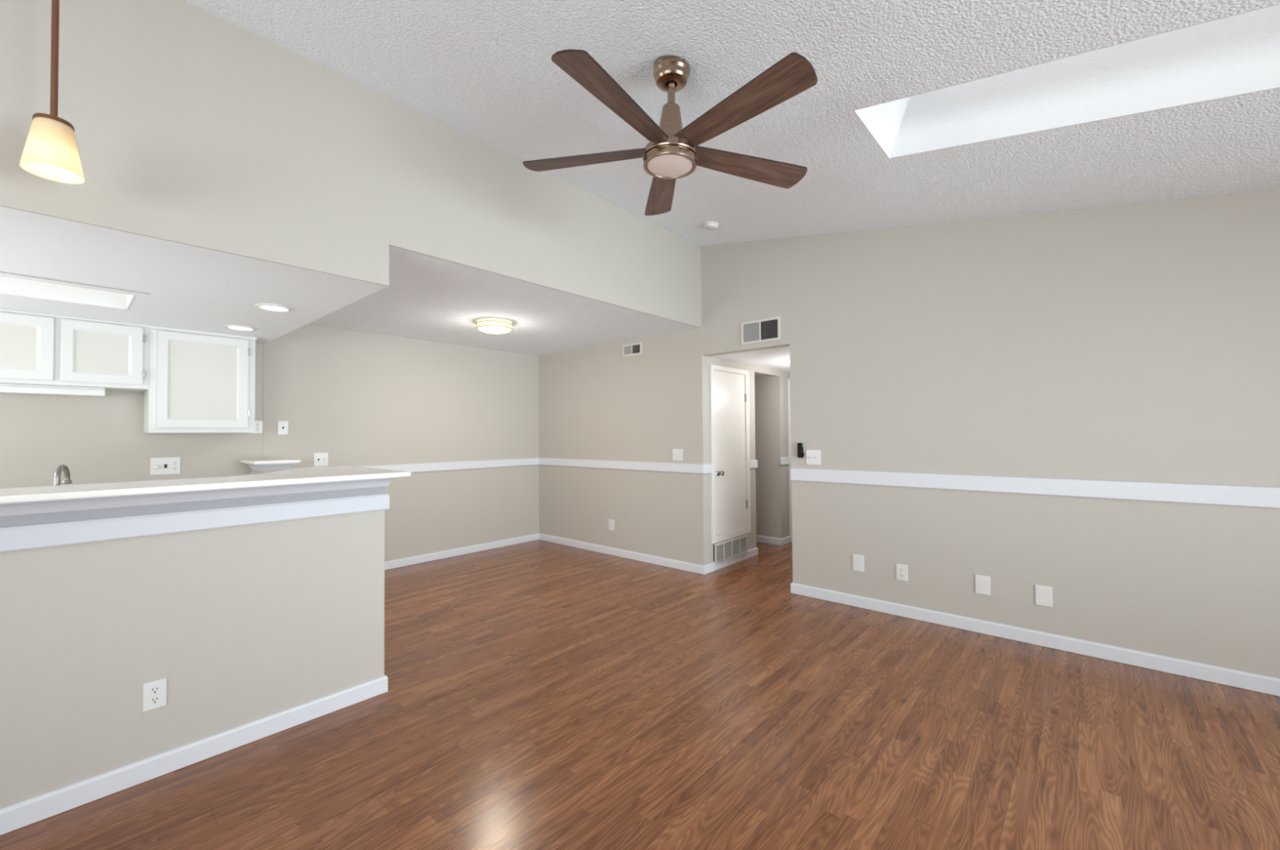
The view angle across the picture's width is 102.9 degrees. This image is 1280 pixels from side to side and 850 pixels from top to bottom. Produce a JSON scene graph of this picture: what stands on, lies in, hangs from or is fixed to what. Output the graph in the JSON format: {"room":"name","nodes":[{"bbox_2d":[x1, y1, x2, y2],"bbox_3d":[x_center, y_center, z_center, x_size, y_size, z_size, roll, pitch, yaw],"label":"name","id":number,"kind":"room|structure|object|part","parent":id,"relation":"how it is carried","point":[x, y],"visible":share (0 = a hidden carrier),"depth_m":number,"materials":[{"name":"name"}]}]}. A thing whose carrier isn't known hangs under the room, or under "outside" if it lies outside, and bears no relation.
{"room":"living room","nodes":[
{"label":"living room","id":0,"kind":"room"},
{"bbox_2d":[0,205,387,344],"bbox_3d":[-3.374,-0.929,2.616,2.648,0.331,2.948,-1,-1,41],"label":"ceiling","id":1,"kind":"structure","parent":0,"point":[190,287],"depth_m":2.71,"materials":[{"name":"paint"}]},
{"bbox_2d":[0,271,151,310],"bbox_3d":[-3.505,-0.812,2.662,0.626,0.109,1.326,-1,-1,41],"label":"fluorescent light","id":2,"kind":"object","parent":1,"relation":"attached to","point":[8,286],"visible":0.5,"depth_m":3.09,"materials":[{"name":"paint"}]},
{"bbox_2d":[223,324,256,330],"bbox_3d":[-3.042,-0.737,3.882,0.196,0.009,0.196,-1,-1,41],"label":"recessed light","id":3,"kind":"object","parent":1,"relation":"in","point":[239,327],"visible":1,"depth_m":3.87,"materials":[{"name":"white plastic"}]},
{"bbox_2d":[254,303,292,311],"bbox_3d":[-2.360,-0.753,3.288,0.196,0.009,0.196,-1,-1,41],"label":"recessed light","id":4,"kind":"object","parent":1,"relation":"in","point":[271,307],"visible":1,"depth_m":3.27,"materials":[{"name":"white plastic"}]},
{"bbox_2d":[251,468,286,473],"bbox_3d":[-3.211,0.915,4.413,0.453,1.178,0.163,-1,-1,41],"label":"wall","id":5,"kind":"structure","parent":0,"point":[254,471],"depth_m":4.30,"materials":[{"name":"paint"}]},
{"bbox_2d":[240,457,301,464],"bbox_3d":[-3.188,0.312,4.401,0.511,0.023,0.325,-1,-1,41],"label":"ledge cap","id":6,"kind":"object","parent":5,"relation":"on","point":[257,461],"visible":1,"depth_m":4.29,"materials":[{"name":"laminate"}]},
{"bbox_2d":[245,462,296,470],"bbox_3d":[-3.193,0.352,4.404,0.486,0.056,0.255,-1,-1,41],"label":"trim","id":7,"kind":"structure","parent":5,"relation":"attached to","point":[282,465],"depth_m":4.26,"materials":[{"name":"paint"}]},
{"bbox_2d":[0,324,538,561],"bbox_3d":[-3.394,0.200,4.654,0.125,2.620,6.001,-1,-1,41],"label":"wall","id":8,"kind":"structure","parent":0,"point":[359,398],"depth_m":5.25,"materials":[{"name":"paint"}]},
{"bbox_2d":[0,382,105,396],"bbox_3d":[-4.155,-0.237,3.475,0.314,0.061,0.692,-1,-1,41],"label":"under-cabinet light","id":9,"kind":"object","parent":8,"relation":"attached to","point":[5,388],"visible":1,"depth_m":3.46,"materials":[{"name":"paint"}]},
{"bbox_2d":[0,308,149,391],"bbox_3d":[-4.071,-0.504,3.553,0.347,0.473,0.914,-1,-1,41],"label":"upper cabinet","id":10,"kind":"object","parent":8,"relation":"attached to","point":[36,348],"visible":1,"depth_m":3.50,"materials":[{"name":"paint"}]},
{"bbox_3d":[-4.095,-0.512,3.291,0.008,0.304,0.289,-1,-1,41],"label":"door panel","id":11,"kind":"part","parent":10,"relation":"part of","materials":[{"name":"paint"}]},
{"bbox_3d":[-4.091,-0.512,3.287,0.018,0.420,0.405,-1,-1,41],"label":"door frame","id":12,"kind":"part","parent":10,"relation":"part of","materials":[{"name":"paint"}]},
{"bbox_3d":[-3.956,-0.737,3.454,0.019,0.013,0.914,-1,-1,41],"label":"moulding","id":13,"kind":"part","parent":10,"relation":"part of","materials":[{"name":"paint"}]},
{"bbox_3d":[-3.804,-0.508,3.613,0.018,0.420,0.402,-1,-1,41],"label":"door frame","id":14,"kind":"part","parent":10,"relation":"part of","materials":[{"name":"paint"}]},
{"bbox_3d":[-3.808,-0.508,3.616,0.008,0.304,0.286,-1,-1,41],"label":"door panel","id":15,"kind":"part","parent":10,"relation":"part of","materials":[{"name":"paint"}]},
{"bbox_2d":[150,457,180,475],"bbox_3d":[-3.800,0.329,4.085,0.023,0.137,0.178,-1,-1,41],"label":"wall plate","id":16,"kind":"object","parent":8,"relation":"attached to","point":[159,465],"visible":1,"depth_m":4.09,"materials":[{"name":"white plastic"}]},
{"bbox_2d":[143,325,257,432],"bbox_3d":[-3.553,-0.335,4.137,0.347,0.797,0.649,-1,-1,41],"label":"upper cabinet","id":17,"kind":"object","parent":8,"relation":"attached to","point":[199,381],"visible":1,"depth_m":4.00,"materials":[{"name":"paint"}]},
{"bbox_3d":[-3.437,-0.726,4.040,0.025,0.021,0.649,-1,-1,41],"label":"moulding","id":18,"kind":"part","parent":17,"relation":"part of","materials":[{"name":"paint"}]},
{"bbox_3d":[-3.441,-0.343,4.029,0.008,0.611,0.434,-1,-1,41],"label":"door panel","id":19,"kind":"part","parent":17,"relation":"part of","materials":[{"name":"paint"}]},
{"bbox_2d":[252,420,262,433],"bbox_3d":[-3.410,0.018,4.547,0.008,0.112,0.075,-1,-1,41],"label":"wall outlet","id":20,"kind":"object","parent":8,"relation":"attached to","point":[258,424],"visible":0.93,"depth_m":4.55,"materials":[{"name":"white plastic"}]},
{"bbox_2d":[277,421,288,434],"bbox_3d":[-3.277,0.026,4.683,0.018,0.124,0.082,-1,-1,41],"label":"cable jack plate","id":21,"kind":"object","parent":8,"relation":"attached to","point":[282,426],"visible":1,"depth_m":4.68,"materials":[{"name":"white plastic"}]},
{"bbox_2d":[313,452,328,466],"bbox_3d":[-3.069,0.332,4.910,0.019,0.128,0.122,-1,-1,41],"label":"jack plate","id":22,"kind":"object","parent":8,"relation":"attached to","point":[319,459],"visible":1,"depth_m":4.91,"materials":[{"name":"white plastic"}]},
{"bbox_2d":[356,457,711,473],"bbox_3d":[-1.286,0.451,4.923,2.673,0.092,3.075,-1,-1,41],"label":"trim","id":23,"kind":"structure","parent":8,"relation":"attached to","point":[636,465],"depth_m":5.84,"materials":[{"name":"paint"}]},
{"bbox_2d":[0,0,790,808],"bbox_3d":[-0.680,-0.327,3.735,0.129,3.600,9.900,-1,-1,41],"label":"wall","id":24,"kind":"structure","parent":0,"point":[193,126],"depth_m":2.31,"materials":[{"name":"paint"}]},
{"bbox_2d":[142,677,166,711],"bbox_3d":[-2.006,1.115,2.108,0.008,0.114,0.072,-1,-1,41],"label":"wall outlet","id":25,"kind":"object","parent":24,"relation":"attached to","point":[154,692],"visible":1,"depth_m":2.11,"materials":[{"name":"white plastic"}]},
{"bbox_2d":[149,695,159,704],"bbox_3d":[-2.004,1.136,2.106,0.002,0.027,0.033,-1,-1,41],"label":"socket","id":26,"kind":"object","parent":25,"relation":"attached to","point":[153,700],"depth_m":2.11,"materials":[{"name":"grey plastic"}]},
{"bbox_2d":[149,685,160,693],"bbox_3d":[-2.004,1.095,2.107,0.002,0.027,0.033,-1,-1,41],"label":"socket","id":27,"kind":"object","parent":25,"relation":"attached to","point":[153,689],"depth_m":2.11,"materials":[{"name":"grey plastic"}]},
{"bbox_2d":[0,486,385,527],"bbox_3d":[-2.419,0.346,1.751,0.118,0.039,2.935,-1,-1,41],"label":"trim","id":28,"kind":"structure","parent":24,"relation":"attached to","point":[77,515],"depth_m":2.16,"materials":[{"name":"paint"}]},
{"bbox_2d":[0,674,387,835],"bbox_3d":[-2.404,1.405,1.732,0.129,0.086,2.946,-1,-1,41],"label":"baseboard","id":29,"kind":"structure","parent":24,"relation":"attached to","point":[24,813],"depth_m":2.14,"materials":[{"name":"paint"}]},
{"bbox_2d":[0,493,389,551],"bbox_3d":[-2.407,0.409,1.750,0.134,0.086,2.951,-1,-1,41],"label":"trim","id":30,"kind":"structure","parent":24,"relation":"attached to","point":[63,533],"depth_m":2.15,"materials":[{"name":"paint"}]},
{"bbox_2d":[0,476,396,516],"bbox_3d":[-2.389,0.298,1.753,0.161,0.056,2.978,-1,-1,41],"label":"countertop edge","id":31,"kind":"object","parent":24,"relation":"attached to","point":[11,508],"depth_m":2.15,"materials":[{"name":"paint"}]},
{"bbox_2d":[0,466,411,502],"bbox_3d":[-2.625,0.264,1.996,0.996,0.023,3.025,-1,-1,41],"label":"countertop","id":32,"kind":"structure","parent":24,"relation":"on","point":[322,473],"depth_m":2.22,"materials":[{"name":"stone"}]},
{"bbox_2d":[384,533,758,574],"bbox_3d":[-1.045,1.472,5.874,4.794,0.083,1.993,0,-1,-7],"label":"baseboard","id":33,"kind":"structure","parent":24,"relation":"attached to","point":[693,567],"depth_m":5.79,"materials":[{"name":"paint"}]},
{"bbox_2d":[709,364,751,543],"bbox_3d":[0.993,0.297,5.492,0.098,1.828,0.781,-1,-1,41],"label":"door","id":34,"kind":"structure","parent":24,"relation":"in","point":[730,429],"depth_m":5.48,"materials":[{"name":"paint"}]},
{"bbox_3d":[0.838,0.499,5.284,0.064,0.062,0.062,-1,-1,41],"label":"knob","id":35,"kind":"part","parent":34,"relation":"part of","materials":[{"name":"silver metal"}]},
{"bbox_2d":[713,533,747,565],"bbox_3d":[0.981,1.331,5.456,0.029,0.220,0.658,-1,-1,41],"label":"air vent","id":36,"kind":"object","parent":24,"relation":"in","point":[724,549],"visible":1,"depth_m":5.43,"materials":[{"name":"silver metal"}]},
{"bbox_3d":[0.826,1.330,5.274,0.020,0.174,0.140,-1,-1,41],"label":"louver panel","id":37,"kind":"part","parent":36,"relation":"part of","materials":[{"name":"grey metal"}]},
{"bbox_3d":[0.931,1.331,5.393,0.020,0.174,0.140,-1,-1,41],"label":"louver panel","id":38,"kind":"part","parent":36,"relation":"part of","materials":[{"name":"grey metal"}]},
{"bbox_3d":[1.037,1.333,5.513,0.020,0.174,0.140,-1,-1,41],"label":"louver panel","id":39,"kind":"part","parent":36,"relation":"part of","materials":[{"name":"grey metal"}]},
{"bbox_3d":[1.142,1.334,5.633,0.020,0.174,0.140,-1,-1,41],"label":"louver panel","id":40,"kind":"part","parent":36,"relation":"part of","materials":[{"name":"grey metal"}]},
{"bbox_2d":[750,459,757,468],"bbox_3d":[1.257,0.450,5.893,0.138,0.092,0.168,-1,-1,41],"label":"trim","id":41,"kind":"structure","parent":24,"relation":"attached to","point":[753,463],"depth_m":5.84,"materials":[{"name":"paint"}]},
{"bbox_2d":[779,457,790,465],"bbox_3d":[1.843,0.456,6.469,0.020,0.092,0.258,-1,-1,41],"label":"trim","id":42,"kind":"structure","parent":24,"relation":"attached to","point":[783,460],"depth_m":6.44,"materials":[{"name":"paint"}]},
{"bbox_2d":[787,378,792,542],"bbox_3d":[1.960,0.457,6.598,0.020,2.100,0.090,-1,-1,41],"label":"trim","id":43,"kind":"structure","parent":24,"relation":"attached to","point":[788,380],"depth_m":6.56,"materials":[{"name":"paint"}]},
{"bbox_2d":[307,245,700,355],"bbox_3d":[-1.390,-1.028,4.868,2.643,0.120,3.053,-1,-1,41],"label":"ceiling","id":44,"kind":"structure","parent":0,"point":[428,298],"depth_m":4.48,"materials":[{"name":"white paint"}]},
{"bbox_2d":[475,318,512,333],"bbox_3d":[-1.369,-0.918,4.803,0.332,0.101,0.332,-1,-1,41],"label":"ceiling lamp","id":45,"kind":"object","parent":44,"relation":"attached to","point":[492,326],"visible":1,"depth_m":4.69,"materials":[{"name":"white glass"}]},
{"bbox_2d":[0,539,1279,849],"bbox_3d":[0.520,1.504,3.123,9.000,0.100,11.000,-1,-1,41],"label":"floor","id":46,"kind":"structure","parent":0,"point":[540,695],"depth_m":2.33,"materials":[{"name":"brown wood"}]},
{"bbox_2d":[184,0,1279,246],"bbox_3d":[0.420,-1.426,0.747,5.508,0.952,6.851,-1,-1,41],"label":"ceiling","id":47,"kind":"structure","parent":0,"point":[485,70],"depth_m":2.40,"materials":[{"name":"white paint"}]},
{"bbox_2d":[19,0,84,183],"bbox_3d":[-1.993,-1.328,1.737,0.145,0.952,0.145,-1,-1,41],"label":"pendant lamp","id":48,"kind":"object","parent":47,"relation":"hanging from","point":[51,152],"visible":1,"depth_m":1.72,"materials":[{"name":"white glass"}]},
{"bbox_3d":[-1.990,-0.935,1.730,0.145,0.166,0.145,-1,-1,41],"label":"lamp shade","id":49,"kind":"part","parent":48,"relation":"part of","materials":[{"name":"beige glass"}]},
{"bbox_3d":[-1.990,-0.894,1.729,0.060,0.060,0.060,-1,-1,41],"label":"bulb","id":50,"kind":"part","parent":48,"relation":"part of","materials":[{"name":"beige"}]},
{"bbox_3d":[-1.994,-1.398,1.738,0.018,0.740,0.018,-1,-1,41],"label":"rod","id":51,"kind":"part","parent":48,"relation":"part of","materials":[{"name":"brown metal"}]},
{"bbox_2d":[523,48,817,215],"bbox_3d":[0.131,-1.373,2.228,1.342,0.462,1.339,-1,-1,41],"label":"ceiling fan","id":52,"kind":"object","parent":47,"relation":"hanging from","point":[673,152],"visible":1,"depth_m":2.16,"materials":[{"name":"brown wood"}]},
{"bbox_3d":[-0.240,-1.231,2.365,0.632,0.009,0.153,1,13,15],"label":"blade","id":53,"kind":"part","parent":52,"relation":"part of","materials":[{"name":"brown wood"}]},
{"bbox_3d":[-0.078,-1.225,1.939,0.153,0.009,0.632,16,9,32],"label":"blade","id":54,"kind":"part","parent":52,"relation":"part of","materials":[{"name":"brown wood"}]},
{"bbox_3d":[0.116,-1.225,2.651,0.153,0.009,0.632,-11,1,-3],"label":"blade","id":55,"kind":"part","parent":52,"relation":"part of","materials":[{"name":"brown wood"}]},
{"bbox_2d":[647,154,693,177],"bbox_3d":[0.133,-1.148,2.264,0.203,0.012,0.203,1,0,41],"label":"diffuser","id":56,"kind":"object","parent":52,"relation":"attached to","point":[658,165],"depth_m":2.25,"materials":[{"name":"beige glass"}]},
{"bbox_3d":[0.377,-1.216,1.961,0.153,0.009,0.632,17,-9,-38],"label":"blade","id":57,"kind":"part","parent":52,"relation":"part of","materials":[{"name":"brown wood"}]},
{"bbox_3d":[0.497,-1.216,2.401,0.632,0.009,0.153,1,-12,-21],"label":"blade","id":58,"kind":"part","parent":52,"relation":"part of","materials":[{"name":"brown wood"}]},
{"bbox_2d":[702,221,719,230],"bbox_3d":[0.613,-1.716,4.398,0.140,0.058,0.140,1,-1,-44],"label":"smoke detector","id":59,"kind":"object","parent":47,"relation":"attached to","point":[709,225],"visible":1,"depth_m":4.36,"materials":[{"name":"white plastic"}]},
{"bbox_2d":[709,346,790,372],"bbox_3d":[1.425,-0.731,6.611,2.867,0.100,3.049,-1,-1,41],"label":"ceiling","id":60,"kind":"structure","parent":0,"point":[776,358],"depth_m":5.34,"materials":[{"name":"paint"}]},
{"bbox_2d":[754,373,773,537],"bbox_3d":[1.122,0.271,7.038,1.572,2.500,0.120,-1,-1,41],"label":"wall","id":61,"kind":"structure","parent":0,"point":[764,526],"depth_m":6.55,"materials":[{"name":"paint"}]},
{"bbox_2d":[756,534,791,545],"bbox_3d":[1.230,1.476,7.027,1.706,0.083,0.294,-1,-1,41],"label":"baseboard","id":62,"kind":"structure","parent":61,"relation":"attached to","point":[774,540],"depth_m":6.46,"materials":[{"name":"paint"}]},
{"bbox_2d":[538,189,1279,678],"bbox_3d":[1.733,-0.336,4.223,8.408,3.600,0.120,-1,-1,41],"label":"wall","id":63,"kind":"structure","parent":0,"point":[1139,342],"depth_m":3.48,"materials":[{"name":"paint"}]},
{"bbox_2d":[608,519,614,530],"bbox_3d":[-0.334,1.163,5.941,0.090,0.124,0.008,-1,-1,41],"label":"wall outlet","id":64,"kind":"object","parent":63,"relation":"attached to","point":[611,522],"visible":1,"depth_m":5.94,"materials":[{"name":"white plastic"}]},
{"bbox_2d":[622,342,641,356],"bbox_3d":[-0.089,-0.848,5.746,0.287,0.136,0.012,-1,-1,41],"label":"air vent","id":65,"kind":"object","parent":63,"relation":"in","point":[635,348],"visible":1,"depth_m":5.74,"materials":[{"name":"silver metal"}]},
{"bbox_2d":[672,448,683,460],"bbox_3d":[0.389,0.310,5.307,0.134,0.121,0.019,-1,-1,41],"label":"light switch","id":66,"kind":"object","parent":63,"relation":"attached to","point":[677,454],"visible":1,"depth_m":5.31,"materials":[{"name":"white plastic"}]},
{"bbox_2d":[741,315,780,345],"bbox_3d":[1.107,-0.865,4.692,0.394,0.211,0.012,-1,-1,41],"label":"air vent","id":67,"kind":"object","parent":63,"relation":"in","point":[765,330],"visible":1,"depth_m":4.69,"materials":[{"name":"silver metal"}]},
{"bbox_2d":[797,442,804,457],"bbox_3d":[1.392,0.220,4.418,0.057,0.130,0.028,-1,-1,41],"label":"remote holder","id":68,"kind":"object","parent":63,"relation":"attached to","point":[800,448],"visible":1,"depth_m":4.41,"materials":[{"name":"black plastic"}]},
{"bbox_2d":[806,449,820,464],"bbox_3d":[1.476,0.275,4.349,0.126,0.126,0.019,-1,-1,41],"label":"light switch","id":69,"kind":"object","parent":63,"relation":"attached to","point":[813,456],"visible":1,"depth_m":4.35,"materials":[{"name":"white plastic"}]},
{"bbox_2d":[852,554,864,571],"bbox_3d":[1.756,1.109,4.100,0.088,0.130,0.008,-1,-1,41],"label":"blank wall plate","id":70,"kind":"object","parent":63,"relation":"attached to","point":[858,560],"visible":1,"depth_m":4.10,"materials":[{"name":"white plastic"}]},
{"bbox_3d":[1.754,1.109,4.099,0.064,0.108,0.001,-1,-1,41],"label":"raised panel","id":71,"kind":"part","parent":70,"relation":"part of","materials":[{"name":"white plastic"}]},
{"bbox_2d":[896,563,907,581],"bbox_3d":[1.997,1.124,3.888,0.080,0.122,0.008,-1,-1,41],"label":"wall outlet","id":72,"kind":"object","parent":63,"relation":"attached to","point":[901,569],"visible":1,"depth_m":3.88,"materials":[{"name":"white plastic"}]},
{"bbox_2d":[974,574,990,595],"bbox_3d":[2.384,1.113,3.547,0.088,0.130,0.008,-1,-1,41],"label":"blank wall plate","id":73,"kind":"object","parent":63,"relation":"attached to","point":[982,582],"visible":1,"depth_m":3.54,"materials":[{"name":"white plastic"}]},
{"bbox_3d":[2.382,1.113,3.545,0.064,0.108,0.001,-1,-1,41],"label":"raised panel","id":74,"kind":"part","parent":73,"relation":"part of","materials":[{"name":"white plastic"}]},
{"bbox_2d":[790,582,1279,696],"bbox_3d":[3.211,1.388,3.144,4.587,0.088,0.514,-1,-1,41],"label":"baseboard","id":75,"kind":"structure","parent":63,"relation":"attached to","point":[1237,678],"depth_m":3.25,"materials":[{"name":"paint"}]},
{"bbox_2d":[791,467,1279,507],"bbox_3d":[3.043,0.391,2.968,4.571,0.107,0.018,-1,-1,41],"label":"trim","id":76,"kind":"structure","parent":63,"relation":"attached to","point":[1242,495],"depth_m":3.25,"materials":[{"name":"paint"}]},
{"bbox_2d":[1035,584,1052,607],"bbox_3d":[2.634,1.114,3.326,0.088,0.130,0.008,-1,-1,41],"label":"blank wall plate","id":77,"kind":"object","parent":63,"relation":"attached to","point":[1043,594],"visible":1,"depth_m":3.33,"materials":[{"name":"white plastic"}]},
{"bbox_3d":[2.633,1.114,3.324,0.064,0.108,0.001,-1,-1,41],"label":"raised panel","id":78,"kind":"part","parent":77,"relation":"part of","materials":[{"name":"white plastic"}]},
{"bbox_2d":[853,3,1279,159],"bbox_3d":[2.196,-1.530,1.782,2.636,0.851,0.578,-1,-1,41],"label":"skylight","id":79,"kind":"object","parent":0,"point":[1237,54],"depth_m":2.29,"materials":[{"name":"paint"}]},
{"bbox_3d":[-3.433,1.469,2.574,2.531,0.006,2.850,-1,-1,41],"label":"floor","id":80,"kind":"structure","parent":0,"visible":0},
{"bbox_3d":[-2.672,1.021,2.009,0.620,0.870,2.500,-1,-1,41],"label":"cabinet","id":81,"kind":"object","parent":80,"relation":"on","visible":0},
{"bbox_3d":[-2.692,0.566,2.012,0.642,0.039,2.570,-1,-1,41],"label":"countertop","id":82,"kind":"structure","parent":81,"relation":"on","visible":0},
{"bbox_2d":[53,464,72,485],"bbox_3d":[-2.608,0.364,2.276,0.085,0.372,0.159,0,-1,3],"label":"tap","id":83,"kind":"object","parent":82,"relation":"on","point":[64,468],"visible":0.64,"depth_m":2.29,"materials":[{"name":"grey metal"}]}
]}

